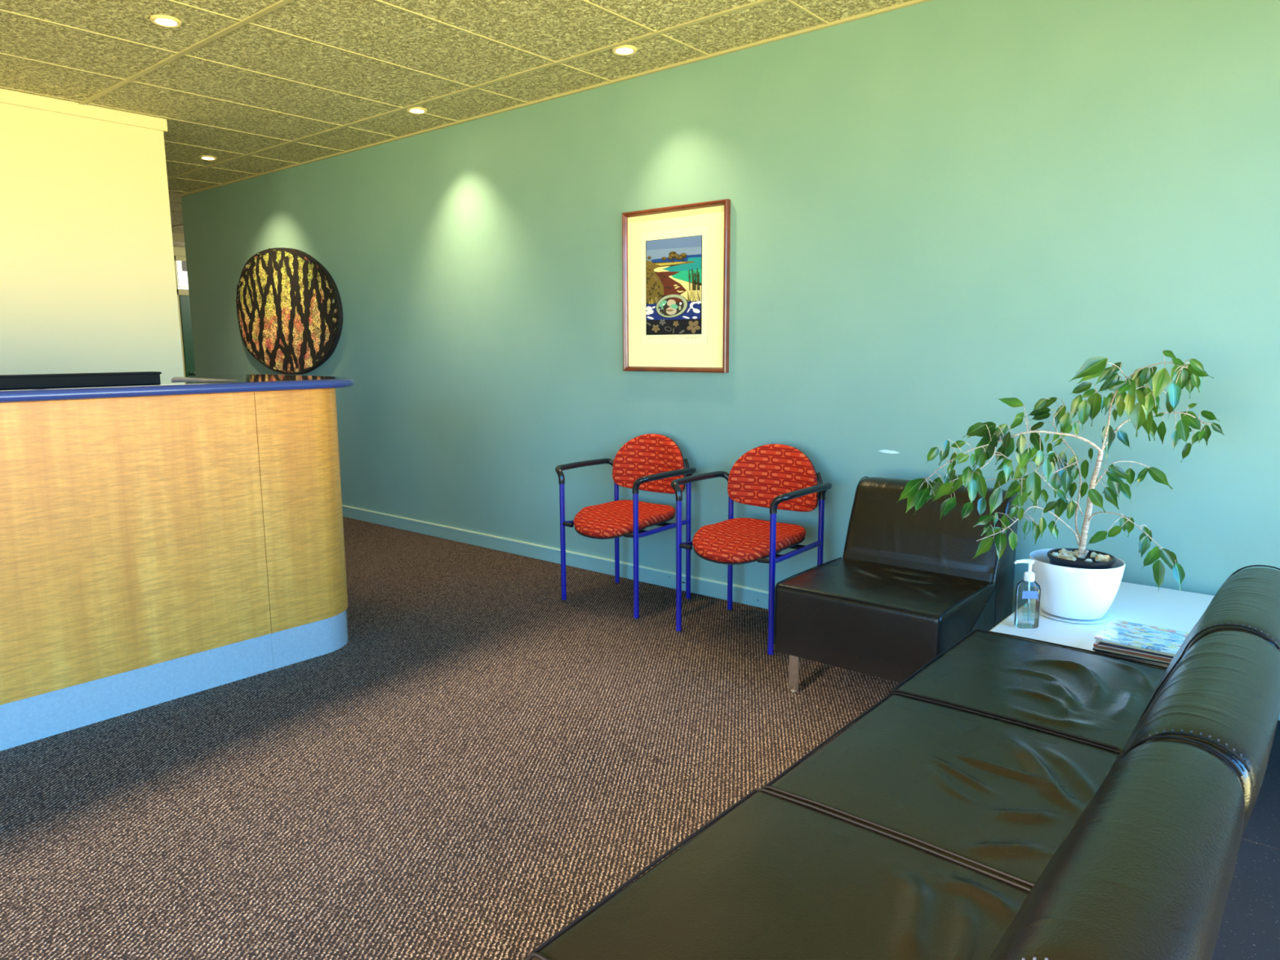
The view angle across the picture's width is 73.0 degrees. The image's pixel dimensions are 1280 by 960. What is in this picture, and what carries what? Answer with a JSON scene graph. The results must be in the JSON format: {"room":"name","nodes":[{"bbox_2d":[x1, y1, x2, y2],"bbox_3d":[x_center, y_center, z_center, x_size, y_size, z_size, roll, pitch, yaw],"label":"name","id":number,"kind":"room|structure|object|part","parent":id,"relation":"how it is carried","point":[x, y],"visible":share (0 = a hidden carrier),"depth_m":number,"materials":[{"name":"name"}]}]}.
{"room":"lobby","nodes":[
{"label":"lobby","id":0,"kind":"room"},
{"bbox_2d":[0,102,183,382],"bbox_3d":[-4.545,-0.524,3.291,0.150,2.580,5.315,7,11,39],"label":"wall","id":1,"kind":"structure","parent":0,"point":[88,281],"depth_m":4.82,"materials":[{"name":"beige paint"}]},
{"bbox_2d":[0,88,167,133],"bbox_3d":[-4.539,-1.766,3.100,0.168,0.068,5.333,7,11,39],"label":"trim","id":2,"kind":"structure","parent":1,"relation":"attached to","point":[6,96],"depth_m":4.73,"materials":[{"name":"beige"}]},
{"bbox_2d":[173,246,186,367],"bbox_3d":[-6.157,-1.804,11.658,0.150,2.580,5.925,7,11,39],"label":"wall","id":3,"kind":"structure","parent":0,"point":[178,251],"depth_m":11.45,"materials":[{"name":"beige paint"}]},
{"bbox_2d":[173,255,195,376],"bbox_3d":[-5.808,-1.782,11.891,0.096,2.460,1.030,7,11,39],"label":"door","id":4,"kind":"structure","parent":3,"relation":"in","point":[180,266],"depth_m":11.54,"materials":[{"name":"beige"}]},
{"bbox_3d":[-5.839,-2.762,11.773,0.010,0.365,0.875,7,11,39],"label":"transom pane","id":5,"kind":"part","parent":4,"relation":"part of","materials":[{"name":"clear glass"}]},
{"bbox_3d":[-5.832,-1.540,11.950,0.030,1.945,0.850,7,11,39],"label":"panel","id":6,"kind":"part","parent":4,"relation":"part of","materials":[{"name":"green paint"}]},
{"bbox_2d":[0,0,911,247],"bbox_3d":[-2.735,-2.180,5.247,13.550,0.080,11.200,7,11,39],"label":"ceiling","id":7,"kind":"structure","parent":0,"point":[555,30],"depth_m":3.97,"materials":[{"name":"tile"}]},
{"bbox_2d":[150,14,182,27],"bbox_3d":[-1.938,-1.875,3.539,0.114,0.012,0.114,7,11,39],"label":"recessed light","id":8,"kind":"object","parent":7,"relation":"in","point":[163,20],"visible":1,"depth_m":3.53,"materials":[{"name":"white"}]},
{"bbox_3d":[-1.938,-1.872,3.540,0.074,0.004,0.074,7,11,39],"label":"bulb","id":9,"kind":"part","parent":8,"relation":"part of","materials":[{"name":"beige glass"}]},
{"bbox_2d":[172,232,184,244],"bbox_3d":[-5.054,-2.899,10.584,0.200,0.099,5.685,7,11,39],"label":"trim","id":10,"kind":"structure","parent":7,"relation":"attached to","point":[177,238],"depth_m":10.07,"materials":[{"name":"beige"}]},
{"bbox_2d":[199,155,217,160],"bbox_3d":[-3.032,-2.260,6.077,0.114,0.012,0.114,7,11,39],"label":"recessed light","id":11,"kind":"object","parent":7,"relation":"in","point":[202,157],"visible":1,"depth_m":6.06,"materials":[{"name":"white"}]},
{"bbox_2d":[406,106,427,114],"bbox_3d":[-1.259,-2.086,4.889,0.114,0.012,0.114,7,11,39],"label":"recessed light","id":12,"kind":"object","parent":7,"relation":"in","point":[415,110],"visible":1,"depth_m":4.87,"materials":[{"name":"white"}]},
{"bbox_3d":[-1.259,-2.083,4.890,0.074,0.004,0.074,7,11,39],"label":"bulb","id":13,"kind":"part","parent":12,"relation":"part of","materials":[{"name":"beige glass"}]},
{"bbox_2d":[612,44,636,55],"bbox_3d":[-0.070,-1.942,3.912,0.114,0.012,0.114,7,11,39],"label":"recessed light","id":14,"kind":"object","parent":7,"relation":"in","point":[624,50],"visible":1,"depth_m":3.90,"materials":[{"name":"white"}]},
{"bbox_3d":[-0.070,-1.938,3.912,0.074,0.004,0.074,7,11,39],"label":"bulb","id":15,"kind":"part","parent":14,"relation":"part of","materials":[{"name":"beige glass"}]},
{"bbox_2d":[0,516,1279,959],"bbox_3d":[-2.741,0.466,5.671,13.500,0.120,11.200,7,11,39],"label":"floor","id":16,"kind":"structure","parent":0,"point":[486,756],"depth_m":2.55,"materials":[{"name":"carpet"}]},
{"bbox_2d":[0,374,354,751],"bbox_3d":[-2.818,0.347,2.341,0.970,1.129,4.270,7,11,39],"label":"reception desk","id":17,"kind":"object","parent":16,"relation":"on","point":[163,542],"depth_m":3.03,"materials":[{"name":"brown wood"}]},
{"bbox_2d":[0,371,161,389],"bbox_3d":[-1.982,-0.303,2.684,0.080,0.043,0.916,7,11,39],"label":"document tray","id":18,"kind":"object","parent":17,"relation":"on","point":[108,379],"visible":1,"depth_m":2.81,"materials":[{"name":"black plastic"}]},
{"bbox_3d":[-2.663,0.360,1.887,0.035,0.940,3.776,7,11,39],"label":"panel","id":19,"kind":"part","parent":17,"relation":"part of","materials":[{"name":"brown wood"}]},
{"bbox_2d":[0,377,354,402],"bbox_3d":[-2.821,-0.192,2.258,0.970,0.035,4.270,7,11,39],"label":"countertop","id":20,"kind":"structure","parent":17,"relation":"on","point":[15,396],"depth_m":2.97,"materials":[{"name":"blue"}]},
{"bbox_3d":[-1.509,0.059,3.804,0.330,0.940,0.957,-4,10,-25],"label":"curved panel","id":21,"kind":"part","parent":17,"relation":"part of","materials":[{"name":"brown wood"}]},
{"bbox_2d":[555,433,696,618],"bbox_3d":[-0.071,0.194,4.271,0.602,0.809,0.513,7,11,39],"label":"armchair","id":22,"kind":"object","parent":16,"relation":"on","point":[650,462],"visible":0.94,"depth_m":4.28,"materials":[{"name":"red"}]},
{"bbox_3d":[-0.382,0.303,4.283,0.025,0.593,0.024,7,11,39],"label":"leg","id":23,"kind":"part","parent":22,"relation":"part of","materials":[{"name":"blue metal"}]},
{"bbox_3d":[-0.248,0.189,4.419,0.035,0.035,0.410,7,11,39],"label":"rail","id":24,"kind":"part","parent":22,"relation":"part of","materials":[{"name":"black"}]},
{"bbox_3d":[-0.272,-0.052,4.401,0.079,0.086,0.434,7,11,39],"label":"armrest","id":25,"kind":"part","parent":22,"relation":"part of","materials":[{"name":"black plastic"}]},
{"bbox_3d":[-0.123,0.255,4.590,0.025,0.593,0.024,7,11,39],"label":"leg","id":26,"kind":"part","parent":22,"relation":"part of","materials":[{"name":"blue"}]},
{"bbox_3d":[-0.083,0.191,4.255,0.432,0.101,0.473,7,11,39],"label":"seat","id":27,"kind":"part","parent":22,"relation":"part of","materials":[{"name":"red fabric"}]},
{"bbox_3d":[-0.018,0.347,3.984,0.025,0.593,0.024,7,11,39],"label":"leg","id":28,"kind":"part","parent":22,"relation":"part of","materials":[{"name":"blue metal"}]},
{"bbox_3d":[0.057,-0.084,4.386,0.464,0.296,0.091,7,11,39],"label":"backrest","id":29,"kind":"part","parent":22,"relation":"part of","materials":[{"name":"red fabric"}]},
{"bbox_3d":[0.106,0.232,4.128,0.035,0.035,0.410,7,11,39],"label":"rail","id":30,"kind":"part","parent":22,"relation":"part of","materials":[{"name":"blue metal"}]},
{"bbox_3d":[0.128,-0.003,4.072,0.079,0.086,0.434,7,11,39],"label":"armrest","id":31,"kind":"part","parent":22,"relation":"part of","materials":[{"name":"black plastic"}]},
{"bbox_3d":[0.240,0.299,4.292,0.025,0.593,0.024,7,11,39],"label":"leg","id":32,"kind":"part","parent":22,"relation":"part of","materials":[{"name":"blue metal"}]},
{"bbox_2d":[671,444,832,654],"bbox_3d":[0.481,0.266,3.787,0.602,0.809,0.513,7,11,39],"label":"armchair","id":33,"kind":"object","parent":16,"relation":"on","point":[775,477],"visible":0.99,"depth_m":3.79,"materials":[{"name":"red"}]},
{"bbox_3d":[0.171,0.375,3.799,0.025,0.593,0.024,7,11,39],"label":"leg","id":34,"kind":"part","parent":33,"relation":"part of","materials":[{"name":"blue metal"}]},
{"bbox_3d":[0.304,0.261,3.935,0.035,0.035,0.410,7,11,39],"label":"rail","id":35,"kind":"part","parent":33,"relation":"part of","materials":[{"name":"blue"}]},
{"bbox_3d":[0.280,0.020,3.918,0.079,0.086,0.434,7,11,39],"label":"armrest","id":36,"kind":"part","parent":33,"relation":"part of","materials":[{"name":"black plastic"}]},
{"bbox_3d":[0.429,0.326,4.107,0.025,0.593,0.024,7,11,39],"label":"leg","id":37,"kind":"part","parent":33,"relation":"part of","materials":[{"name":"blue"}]},
{"bbox_3d":[0.469,0.262,3.772,0.432,0.101,0.473,7,11,39],"label":"seat","id":38,"kind":"part","parent":33,"relation":"part of","materials":[{"name":"red fabric"}]},
{"bbox_3d":[0.534,0.419,3.501,0.025,0.593,0.024,7,11,39],"label":"leg","id":39,"kind":"part","parent":33,"relation":"part of","materials":[{"name":"blue metal"}]},
{"bbox_3d":[0.610,-0.012,3.902,0.464,0.296,0.091,7,11,39],"label":"backrest","id":40,"kind":"part","parent":33,"relation":"part of","materials":[{"name":"red fabric"}]},
{"bbox_3d":[0.658,0.304,3.644,0.035,0.035,0.410,7,11,39],"label":"rail","id":41,"kind":"part","parent":33,"relation":"part of","materials":[{"name":"blue metal"}]},
{"bbox_3d":[0.680,0.069,3.589,0.079,0.086,0.434,7,11,39],"label":"armrest","id":42,"kind":"part","parent":33,"relation":"part of","materials":[{"name":"black plastic"}]},
{"bbox_3d":[0.792,0.370,3.808,0.025,0.593,0.024,7,11,39],"label":"leg","id":43,"kind":"part","parent":33,"relation":"part of","materials":[{"name":"blue metal"}]},
{"bbox_2d":[527,735,1244,959],"bbox_3d":[0.322,0.712,1.200,0.763,0.725,0.596,7,11,39],"label":"seat","id":44,"kind":"object","parent":16,"relation":"on","point":[1145,871],"visible":1,"depth_m":1.22,"materials":[{"name":"leather"}]},
{"bbox_3d":[0.243,0.761,1.275,0.548,0.261,0.596,7,11,39],"label":"seat","id":45,"kind":"part","parent":44,"relation":"part of","materials":[{"name":"leather"}]},
{"bbox_3d":[0.519,0.649,1.025,0.251,0.550,0.596,7,11,39],"label":"backrest","id":46,"kind":"part","parent":44,"relation":"part of","materials":[{"name":"leather"}]},
{"bbox_2d":[773,476,1018,693],"bbox_3d":[0.946,0.406,3.168,0.596,0.725,0.763,7,11,39],"label":"seat","id":47,"kind":"object","parent":16,"relation":"on","point":[904,588],"visible":0.79,"depth_m":3.06,"materials":[{"name":"leather"}]},
{"bbox_3d":[0.560,0.691,3.146,0.040,0.172,0.025,7,11,39],"label":"leg","id":48,"kind":"part","parent":47,"relation":"part of","materials":[{"name":"silver metal"}]},
{"bbox_3d":[0.880,0.480,3.099,0.596,0.255,0.548,7,11,39],"label":"seat","id":49,"kind":"part","parent":47,"relation":"part of","materials":[{"name":"leather"}]},
{"bbox_3d":[1.109,0.288,3.349,0.596,0.550,0.251,7,11,39],"label":"backrest","id":50,"kind":"part","parent":47,"relation":"part of","materials":[{"name":"leather"}]},
{"bbox_2d":[762,626,1279,892],"bbox_3d":[0.711,0.640,1.651,0.763,0.726,0.596,7,11,39],"label":"seat","id":51,"kind":"object","parent":16,"relation":"on","point":[997,797],"visible":0.57,"depth_m":1.59,"materials":[{"name":"leather"}]},
{"bbox_3d":[0.632,0.688,1.726,0.548,0.264,0.596,7,11,39],"label":"seat","id":52,"kind":"part","parent":51,"relation":"part of","materials":[{"name":"leather"}]},
{"bbox_3d":[0.907,0.577,1.476,0.251,0.550,0.596,7,11,39],"label":"backrest","id":53,"kind":"part","parent":51,"relation":"part of","materials":[{"name":"leather"}]},
{"bbox_2d":[888,564,1279,753],"bbox_3d":[1.089,0.567,2.111,0.763,0.726,0.596,7,11,39],"label":"seat","id":54,"kind":"object","parent":16,"relation":"on","point":[1097,699],"visible":0.39,"depth_m":2.08,"materials":[{"name":"leather"}]},
{"bbox_3d":[1.010,0.616,2.186,0.548,0.264,0.596,7,11,39],"label":"seat","id":55,"kind":"part","parent":54,"relation":"part of","materials":[{"name":"leather"}]},
{"bbox_3d":[1.286,0.504,1.936,0.251,0.551,0.596,7,11,39],"label":"backrest","id":56,"kind":"part","parent":54,"relation":"part of","materials":[{"name":"leather"}]},
{"bbox_2d":[989,582,1213,669],"bbox_3d":[1.567,0.630,2.759,0.634,0.400,0.868,7,11,39],"label":"side table","id":57,"kind":"object","parent":16,"relation":"on","point":[1162,607],"visible":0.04,"depth_m":2.73,"materials":[{"name":"white laminate"}]},
{"bbox_2d":[1013,559,1040,628],"bbox_3d":[1.170,0.343,2.624,0.082,0.211,0.043,0,9,2],"label":"bottle","id":58,"kind":"object","parent":57,"relation":"on","point":[1028,576],"visible":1,"depth_m":2.62,"materials":[{"name":"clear plastic"}]},
{"bbox_2d":[1022,603,1035,619],"bbox_3d":[1.174,0.397,2.611,0.034,0.049,0.001,0,9,2],"label":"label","id":59,"kind":"object","parent":58,"relation":"attached to","point":[1025,603],"depth_m":2.61,"materials":[{"name":"white paper"}]},
{"bbox_2d":[1039,605,1109,623],"bbox_3d":[1.378,0.425,2.759,0.208,0.006,0.208,7,11,39],"label":"saucer","id":60,"kind":"object","parent":57,"relation":"on","point":[1106,616],"visible":0.34,"depth_m":2.69,"materials":[{"name":"white ceramic"}]},
{"bbox_2d":[1029,548,1125,619],"bbox_3d":[1.377,0.334,2.745,0.272,0.176,0.272,7,11,39],"label":"planter","id":61,"kind":"object","parent":60,"relation":"on","point":[1068,593],"visible":0.89,"depth_m":2.65,"materials":[{"name":"white ceramic"}]},
{"bbox_2d":[896,350,1223,590],"bbox_3d":[1.284,0.004,2.711,0.918,0.811,0.366,3,9,21],"label":"fig","id":62,"kind":"object","parent":61,"relation":"in","point":[917,491],"visible":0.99,"depth_m":2.68,"materials":[{"name":"green plant"}]},
{"bbox_2d":[1047,547,1115,568],"bbox_3d":[1.390,0.322,2.739,0.194,0.173,0.194,7,11,39],"label":"nursery pot","id":63,"kind":"object","parent":61,"relation":"in","point":[1085,558],"depth_m":2.70,"materials":[{"name":"black plastic"}]},
{"bbox_2d":[1094,650,1168,666],"bbox_3d":[1.446,0.478,2.411,0.274,0.005,0.209,8,12,42],"label":"magazine","id":64,"kind":"object","parent":57,"relation":"on","point":[1161,664],"visible":0.16,"depth_m":2.35,"materials":[{"name":"beige paper"}]},
{"bbox_2d":[1092,646,1168,664],"bbox_3d":[1.437,0.472,2.415,0.274,0.006,0.208,7,11,38],"label":"magazine","id":65,"kind":"object","parent":64,"relation":"on","point":[1093,648],"visible":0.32,"depth_m":2.36,"materials":[{"name":"beige paper"}]},
{"bbox_2d":[1094,646,1170,663],"bbox_3d":[1.437,0.468,2.404,0.274,0.004,0.208,7,11,39],"label":"magazine","id":66,"kind":"object","parent":65,"relation":"on","point":[1095,647],"visible":0.16,"depth_m":2.36,"materials":[{"name":"beige paper"}]},
{"bbox_2d":[1093,640,1171,662],"bbox_3d":[1.439,0.463,2.406,0.274,0.006,0.208,7,12,41],"label":"magazine","id":67,"kind":"object","parent":66,"relation":"on","point":[1095,643],"visible":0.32,"depth_m":2.35,"materials":[{"name":"beige paper"}]},
{"bbox_2d":[1097,641,1173,659],"bbox_3d":[1.442,0.458,2.400,0.274,0.005,0.209,7,11,38],"label":"magazine","id":68,"kind":"object","parent":67,"relation":"on","point":[1100,644],"visible":0.16,"depth_m":2.35,"materials":[{"name":"beige paper"}]},
{"bbox_2d":[1100,641,1173,657],"bbox_3d":[1.452,0.452,2.401,0.274,0.006,0.208,7,11,39],"label":"magazine","id":69,"kind":"object","parent":68,"relation":"on","point":[1101,642],"visible":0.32,"depth_m":2.36,"materials":[{"name":"beige paper"}]},
{"bbox_2d":[1095,639,1174,656],"bbox_3d":[1.441,0.447,2.397,0.274,0.005,0.208,8,12,42],"label":"magazine","id":70,"kind":"object","parent":69,"relation":"on","point":[1098,640],"visible":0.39,"depth_m":2.34,"materials":[{"name":"beige paper"}]},
{"bbox_2d":[1094,618,1189,654],"bbox_3d":[1.438,0.440,2.401,0.274,0.006,0.208,7,11,40],"label":"magazine","id":71,"kind":"object","parent":70,"relation":"on","point":[1121,632],"visible":0.64,"depth_m":2.41,"materials":[{"name":"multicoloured paper"}]},
{"bbox_2d":[181,0,1279,613],"bbox_3d":[-0.464,-0.800,4.947,9.120,2.580,0.141,7,11,39],"label":"wall","id":72,"kind":"structure","parent":0,"point":[941,211],"depth_m":3.70,"materials":[{"name":"teal paint"}]},
{"bbox_2d":[235,247,342,374],"bbox_3d":[-2.718,-1.297,6.646,1.518,0.964,0.040,7,11,39],"label":"artwork","id":73,"kind":"object","parent":72,"relation":"attached to","point":[290,310],"visible":1,"depth_m":6.59,"materials":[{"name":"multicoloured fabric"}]},
{"bbox_2d":[0,0,931,247],"bbox_3d":[-2.715,-2.138,5.238,13.200,0.022,11.000,7,11,39],"label":"ceiling grid","id":74,"kind":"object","parent":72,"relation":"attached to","point":[281,3],"depth_m":4.13,"materials":[{"name":"beige metal"}]},
{"bbox_2d":[622,199,730,373],"bbox_3d":[0.166,-0.938,4.282,0.645,0.800,0.032,7,11,39],"label":"framed print","id":75,"kind":"object","parent":72,"relation":"attached to","point":[676,259],"visible":1,"depth_m":4.27,"materials":[{"name":"paper"}]},
{"bbox_2d":[342,505,1279,720],"bbox_3d":[-0.507,0.442,5.079,9.120,0.086,0.014,7,11,39],"label":"baseboard","id":76,"kind":"structure","parent":72,"relation":"attached to","point":[710,588],"depth_m":5.00,"materials":[{"name":"teal paint"}]}
]}

